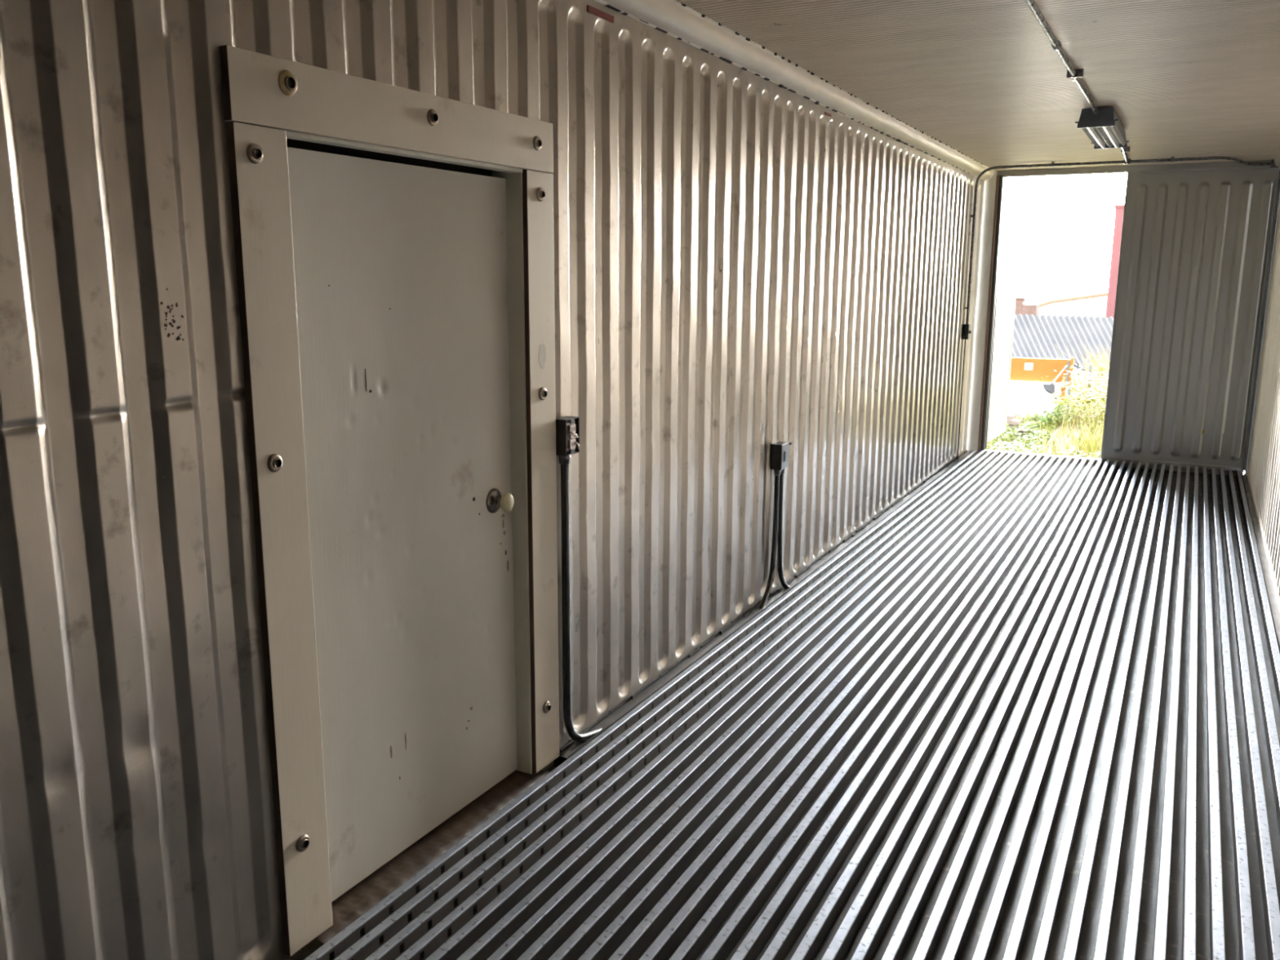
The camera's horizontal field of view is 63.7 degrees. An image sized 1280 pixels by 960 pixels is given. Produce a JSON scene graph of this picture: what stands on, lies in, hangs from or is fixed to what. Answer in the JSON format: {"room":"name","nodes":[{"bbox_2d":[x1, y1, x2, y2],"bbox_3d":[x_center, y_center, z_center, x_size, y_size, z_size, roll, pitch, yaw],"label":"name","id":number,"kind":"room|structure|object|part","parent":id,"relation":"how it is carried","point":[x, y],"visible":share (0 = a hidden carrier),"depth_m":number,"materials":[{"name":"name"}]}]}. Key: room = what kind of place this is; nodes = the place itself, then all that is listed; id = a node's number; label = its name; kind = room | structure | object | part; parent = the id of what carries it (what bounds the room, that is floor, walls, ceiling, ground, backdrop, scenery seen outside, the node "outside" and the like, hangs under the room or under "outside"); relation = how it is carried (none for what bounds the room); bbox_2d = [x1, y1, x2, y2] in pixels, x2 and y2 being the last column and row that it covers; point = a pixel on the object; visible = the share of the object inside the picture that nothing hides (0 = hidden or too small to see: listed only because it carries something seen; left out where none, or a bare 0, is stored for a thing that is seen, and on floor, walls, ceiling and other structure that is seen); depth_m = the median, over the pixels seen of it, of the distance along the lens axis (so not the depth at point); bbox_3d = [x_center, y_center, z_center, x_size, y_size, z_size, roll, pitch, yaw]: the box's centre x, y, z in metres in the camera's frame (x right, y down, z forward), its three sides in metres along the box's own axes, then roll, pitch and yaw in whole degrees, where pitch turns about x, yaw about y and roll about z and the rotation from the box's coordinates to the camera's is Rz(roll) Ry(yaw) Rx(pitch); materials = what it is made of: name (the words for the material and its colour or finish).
{"room":"cargo space","nodes":[
{"label":"cargo space","id":0,"kind":"room"},
{"bbox_2d":[0,0,984,959],"bbox_3d":[0.375,-0.493,4.492,0.036,2.520,11.500,6,13,27],"label":"wall","id":1,"kind":"structure","parent":0,"point":[742,268],"depth_m":2.34,"materials":[{"name":"metal"}]},
{"bbox_2d":[219,44,559,956],"bbox_3d":[-0.604,0.054,2.817,0.198,2.106,1.208,6,13,27],"label":"door","id":2,"kind":"structure","parent":1,"relation":"in","point":[394,245],"depth_m":2.72,"materials":[{"name":"paint"}]},
{"bbox_3d":[-0.403,0.068,3.116,0.031,0.059,0.059,6,13,27],"label":"knob","id":3,"kind":"part","parent":2,"relation":"part of","materials":[{"name":"beige plastic"}]},
{"bbox_2d":[555,415,579,456],"bbox_3d":[-0.234,-0.142,3.325,0.064,0.117,0.084,6,13,27],"label":"outlet box","id":4,"kind":"object","parent":1,"relation":"attached to","point":[567,428],"visible":0.93,"depth_m":3.30,"materials":[{"name":"metal"}]},
{"bbox_2d":[565,420,577,452],"bbox_3d":[-0.225,-0.141,3.321,0.028,0.097,0.052,6,13,27],"label":"receptacle","id":5,"kind":"object","parent":4,"relation":"attached to","point":[571,425],"depth_m":3.31,"materials":[{"name":"plastic"}]},
{"bbox_2d":[558,454,601,742],"bbox_3d":[-0.190,0.420,3.538,0.042,1.068,0.277,6,13,27],"label":"conduit","id":6,"kind":"object","parent":1,"relation":"attached to","point":[564,461],"visible":0.96,"depth_m":3.42,"materials":[{"name":"black plastic"}]},
{"bbox_2d":[586,4,613,22],"bbox_3d":[-0.126,-1.502,3.318,0.005,0.020,0.165,6,13,27],"label":"sticker","id":7,"kind":"object","parent":1,"relation":"attached to","point":[593,11],"visible":1,"depth_m":3.31,"materials":[{"name":"red paper"}]},
{"bbox_2d":[758,469,781,608],"bbox_3d":[0.624,0.318,5.074,0.040,0.718,0.282,6,13,27],"label":"conduit","id":8,"kind":"object","parent":1,"relation":"attached to","point":[776,473],"visible":0.96,"depth_m":5.15,"materials":[{"name":"black plastic"}]},
{"bbox_2d":[770,440,791,470],"bbox_3d":[0.704,-0.123,5.130,0.060,0.126,0.134,6,13,27],"label":"outlet box","id":9,"kind":"object","parent":1,"relation":"attached to","point":[780,453],"visible":1,"depth_m":5.08,"materials":[{"name":"metal"}]},
{"bbox_3d":[0.723,-0.119,5.109,0.007,0.120,0.108,6,13,27],"label":"plate","id":10,"kind":"part","parent":9,"relation":"part of","materials":[{"name":"metal"}]},
{"bbox_2d":[777,468,790,588],"bbox_3d":[0.757,0.272,5.319,0.040,0.723,0.240,6,13,27],"label":"conduit","id":11,"kind":"object","parent":1,"relation":"attached to","point":[780,568],"visible":0.69,"depth_m":5.22,"materials":[{"name":"black plastic"}]},
{"bbox_2d":[593,0,994,180],"bbox_3d":[0.424,-1.756,4.231,0.092,0.098,11.520,6,13,27],"label":"trim","id":12,"kind":"structure","parent":1,"relation":"attached to","point":[673,18],"depth_m":4.50,"materials":[{"name":"metal"}]},
{"bbox_2d":[824,111,831,117],"bbox_3d":[0.976,-1.898,5.347,0.005,0.014,0.100,6,13,27],"label":"sticker","id":13,"kind":"object","parent":1,"relation":"attached to","point":[825,113],"visible":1,"depth_m":5.34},
{"bbox_2d":[962,324,971,339],"bbox_3d":[2.872,-1.301,9.034,0.062,0.130,0.080,6,13,27],"label":"switch box","id":14,"kind":"object","parent":1,"relation":"attached to","point":[966,331],"visible":1,"depth_m":9.00,"materials":[{"name":"metal"}]},
{"bbox_2d":[956,339,965,459],"bbox_3d":[2.861,-0.710,9.164,0.010,1.080,0.025,6,13,27],"label":"cable","id":15,"kind":"object","parent":14,"relation":"hanging from","point":[965,340],"visible":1,"depth_m":9.15,"materials":[{"name":"black rubber"}]},
{"bbox_2d":[966,170,1005,453],"bbox_3d":[3.189,-1.549,9.549,0.200,2.660,0.210,6,13,27],"label":"trim","id":16,"kind":"structure","parent":1,"relation":"attached to","point":[994,186],"depth_m":9.46,"materials":[{"name":"metal"}]},
{"bbox_2d":[986,179,1024,442],"bbox_3d":[3.517,-1.631,10.061,0.097,2.445,1.069,7,13,29],"label":"door","id":17,"kind":"structure","parent":1,"relation":"in","point":[1014,193],"depth_m":10.10,"materials":[{"name":"metal"}]},
{"bbox_2d":[298,449,1279,959],"bbox_3d":[1.408,0.818,4.253,2.390,0.070,11.617,6,13,27],"label":"floor","id":18,"kind":"structure","parent":0,"point":[1029,709],"depth_m":3.42,"materials":[{"name":"metal"}]},
{"bbox_2d":[676,0,1279,171],"bbox_3d":[1.415,-1.702,3.744,2.170,0.018,11.590,6,13,27],"label":"ceiling","id":19,"kind":"structure","parent":0,"point":[984,79],"depth_m":4.64,"materials":[{"name":"metal"}]},
{"bbox_2d":[1024,0,1098,115],"bbox_3d":[0.642,-1.374,2.236,0.070,0.054,8.101,6,13,27],"label":"conduit","id":20,"kind":"object","parent":19,"relation":"attached to","point":[1072,73],"visible":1,"depth_m":4.29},
{"bbox_2d":[1075,106,1128,149],"bbox_3d":[2.802,-2.115,6.212,0.221,0.104,1.090,6,13,27],"label":"ceiling light","id":21,"kind":"object","parent":20,"relation":"hanging from","point":[1105,130],"visible":1,"depth_m":5.92,"materials":[{"name":"grey metal"}]},
{"bbox_2d":[964,155,1271,324],"bbox_3d":[3.910,-1.927,8.435,2.309,1.340,0.469,3,12,14],"label":"conduit","id":22,"kind":"object","parent":19,"relation":"attached to","point":[1052,164],"visible":0.99,"depth_m":8.48,"materials":[{"name":"grey metal"}]},
{"bbox_2d":[1270,159,1279,168],"bbox_3d":[5.064,-2.521,8.205,0.062,0.065,0.060,6,13,27],"label":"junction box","id":23,"kind":"object","parent":22,"relation":"attached to","point":[1273,165],"visible":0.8,"depth_m":8.19,"materials":[{"name":"black plastic"}]},
{"bbox_2d":[1120,146,1131,164],"bbox_3d":[3.514,-2.391,7.455,0.060,0.054,1.828,6,12,26],"label":"conduit","id":24,"kind":"object","parent":19,"relation":"attached to","point":[1126,161],"visible":0.66,"depth_m":7.70,"materials":[{"name":"silver metal"}]},
{"bbox_2d":[1245,197,1279,610],"bbox_3d":[3.095,-0.521,4.700,0.026,2.520,8.630,6,13,27],"label":"wall","id":25,"kind":"structure","parent":0,"point":[1263,468],"depth_m":7.10,"materials":[{"name":"metal"}]},
{"bbox_2d":[985,449,1244,475],"bbox_3d":[4.140,-0.135,9.308,2.310,0.108,0.070,6,13,27],"label":"trim","id":26,"kind":"structure","parent":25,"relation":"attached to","point":[1135,465],"depth_m":9.19,"materials":[{"name":"metal"}]},
{"bbox_2d":[997,160,1271,177],"bbox_3d":[4.178,-2.684,8.776,2.240,0.124,0.116,6,13,27],"label":"trim","id":27,"kind":"structure","parent":25,"relation":"attached to","point":[1211,165],"depth_m":8.74,"materials":[{"name":"metal"}]},
{"bbox_2d":[1100,166,1279,472],"bbox_3d":[4.657,-1.349,8.786,1.117,2.498,0.118,6,13,27],"label":"door","id":28,"kind":"structure","parent":25,"relation":"in","point":[1195,246],"depth_m":8.74,"materials":[{"name":"metal"}]},
{"bbox_3d":[4.940,-0.292,8.788,0.160,0.215,0.004,6,13,27],"label":"plate","id":29,"kind":"part","parent":28,"relation":"part of","materials":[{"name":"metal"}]},
{"bbox_2d":[1243,168,1279,472],"bbox_3d":[5.200,-1.337,8.498,0.122,2.650,0.170,6,13,27],"label":"trim","id":30,"kind":"structure","parent":25,"relation":"attached to","point":[1275,217],"depth_m":8.46,"materials":[{"name":"metal"}]},
{"bbox_2d":[1273,148,1279,168],"bbox_3d":[2.375,-1.547,3.211,0.084,0.092,11.520,6,13,27],"label":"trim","id":31,"kind":"structure","parent":25,"relation":"attached to","point":[1277,158],"depth_m":7.93,"materials":[{"name":"metal"}]},
{"label":"outside","id":32,"kind":"structure","parent":0,"visible":0},
{"bbox_2d":[986,387,1106,458],"bbox_3d":[21.945,-6.307,44.579,120.000,0.947,140.000,6,13,27],"label":"ground","id":33,"kind":"structure","parent":32,"point":[1074,429],"depth_m":13.13,"materials":[{"name":"plant"}]},
{"bbox_2d":[1013,430,1027,435],"bbox_3d":[4.825,-0.596,13.046,0.145,0.070,0.100,6,13,27],"label":"brick","id":34,"kind":"object","parent":33,"relation":"on","point":[1020,431],"visible":0.41,"depth_m":13.00,"materials":[{"name":"white brick"}]},
{"bbox_2d":[1014,297,1039,315],"bbox_3d":[9.834,-3.638,26.567,0.700,2.110,0.560,6,13,27],"label":"brick chimney","id":35,"kind":"object","parent":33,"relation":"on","point":[1021,308],"visible":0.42,"depth_m":26.19,"materials":[{"name":"brick"}]},
{"bbox_2d":[987,394,1075,453],"bbox_3d":[4.519,-0.577,12.515,1.290,0.497,5.333,6,13,27],"label":"weeds","id":36,"kind":"object","parent":33,"relation":"on","point":[1027,427],"visible":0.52,"depth_m":12.90,"materials":[{"name":"green plant"}]},
{"bbox_2d":[1007,380,1062,419],"bbox_3d":[5.761,-1.188,15.263,0.884,0.563,0.474,6,13,27],"label":"tub","id":37,"kind":"object","parent":33,"relation":"on","point":[1023,397],"visible":0.54,"depth_m":15.05,"materials":[{"name":"white plastic"}]},
{"bbox_2d":[1009,357,1074,416],"bbox_3d":[5.830,-1.322,15.084,0.902,0.975,0.100,6,13,27],"label":"sign","id":38,"kind":"object","parent":33,"relation":"on","point":[1024,369],"visible":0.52,"depth_m":14.98,"materials":[{"name":"paint"}]},
{"bbox_3d":[5.824,-1.594,15.016,0.902,0.415,0.070,6,13,27],"label":"panel","id":39,"kind":"part","parent":38,"relation":"part of","materials":[{"name":"orange paint"}]},
{"bbox_2d":[1043,364,1067,394],"bbox_3d":[5.978,-1.443,14.794,0.334,0.418,0.087,0,11,-2],"label":"spade","id":40,"kind":"object","parent":38,"relation":"hanging from","point":[1050,388],"visible":0.99,"depth_m":14.80,"materials":[{"name":"grey metal"}]},
{"bbox_3d":[5.892,-1.325,14.831,0.160,0.170,0.051,6,13,27],"label":"blade","id":41,"kind":"part","parent":40,"relation":"part of","materials":[{"name":"grey metal"}]},
{"bbox_3d":[6.028,-1.513,14.797,0.237,0.281,0.027,-2,11,-10],"label":"handle","id":42,"kind":"part","parent":40,"relation":"part of","materials":[{"name":"white wood"}]},
{"bbox_3d":[6.170,-1.083,14.957,0.135,0.560,0.080,6,13,27],"label":"leg","id":43,"kind":"part","parent":38,"relation":"part of","materials":[{"name":"orange paint"}]},
{"bbox_2d":[1073,360,1085,370],"bbox_3d":[6.316,-1.637,14.779,0.172,0.141,0.034,7,13,31],"label":"iron","id":44,"kind":"object","parent":38,"relation":"attached to","point":[1076,362],"visible":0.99,"depth_m":14.78,"materials":[{"name":"grey metal"}]},
{"bbox_2d":[1011,313,1113,398],"bbox_3d":[10.311,-2.208,21.599,7.830,2.434,2.663,6,13,27],"label":"roof","id":45,"kind":"object","parent":33,"relation":"on","point":[1050,333],"visible":0.12,"depth_m":22.54,"materials":[{"name":"white metal"}]},
{"bbox_2d":[1038,292,1107,317],"bbox_3d":[16.300,-5.162,33.956,6.350,3.300,8.100,6,13,27],"label":"house","id":46,"kind":"structure","parent":33,"relation":"on","point":[1095,305],"depth_m":31.05,"materials":[{"name":"white paint"}]},
{"bbox_2d":[1035,342,1110,404],"bbox_3d":[8.267,-1.821,17.773,2.591,1.282,3.607,6,13,27],"label":"dry brush","id":47,"kind":"object","parent":33,"relation":"on","point":[1096,362],"visible":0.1,"depth_m":17.48,"materials":[{"name":"plant"}]},
{"bbox_2d":[1040,359,1109,458],"bbox_3d":[6.092,-0.973,13.589,1.640,1.016,8.178,6,13,27],"label":"weeds","id":48,"kind":"object","parent":33,"relation":"on","point":[1088,401],"visible":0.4,"depth_m":13.69,"materials":[{"name":"green plant"}]},
{"bbox_2d":[1086,362,1092,404],"bbox_3d":[6.830,-1.360,15.653,0.082,0.842,0.060,6,13,27],"label":"fence post","id":49,"kind":"object","parent":33,"relation":"on","point":[1090,365],"visible":0.41,"depth_m":15.59,"materials":[{"name":"white wood"}]},
{"bbox_2d":[1105,204,1124,317],"bbox_3d":[12.772,-4.929,27.086,0.860,4.470,0.660,6,13,27],"label":"chimney","id":50,"kind":"object","parent":33,"relation":"on","point":[1119,210],"visible":0.29,"depth_m":26.80,"materials":[{"name":"red brick"}]},
{"bbox_3d":[4.682,-0.638,13.323,0.530,0.045,0.200,6,13,27],"label":"plank","id":51,"kind":"object","parent":33,"relation":"on","visible":0},
{"bbox_2d":[1006,424,1020,429],"bbox_3d":[4.665,-0.703,13.331,0.480,0.045,0.180,6,13,27],"label":"plank","id":52,"kind":"object","parent":51,"relation":"on","point":[1009,425],"visible":0.19,"depth_m":13.18,"materials":[{"name":"beige wood"}]},
{"bbox_2d":[1006,418,1021,425],"bbox_3d":[4.663,-0.762,13.309,0.485,0.045,0.200,6,13,27],"label":"plank","id":53,"kind":"object","parent":52,"relation":"on","point":[1017,422],"visible":0.44,"depth_m":13.17,"materials":[{"name":"beige wood"}]},
{"bbox_2d":[1007,413,1015,419],"bbox_3d":[4.635,-0.828,13.323,0.410,0.045,0.180,6,13,27],"label":"plank","id":54,"kind":"object","parent":53,"relation":"on","point":[1010,416],"visible":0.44,"depth_m":13.18,"materials":[{"name":"beige wood"}]}
]}

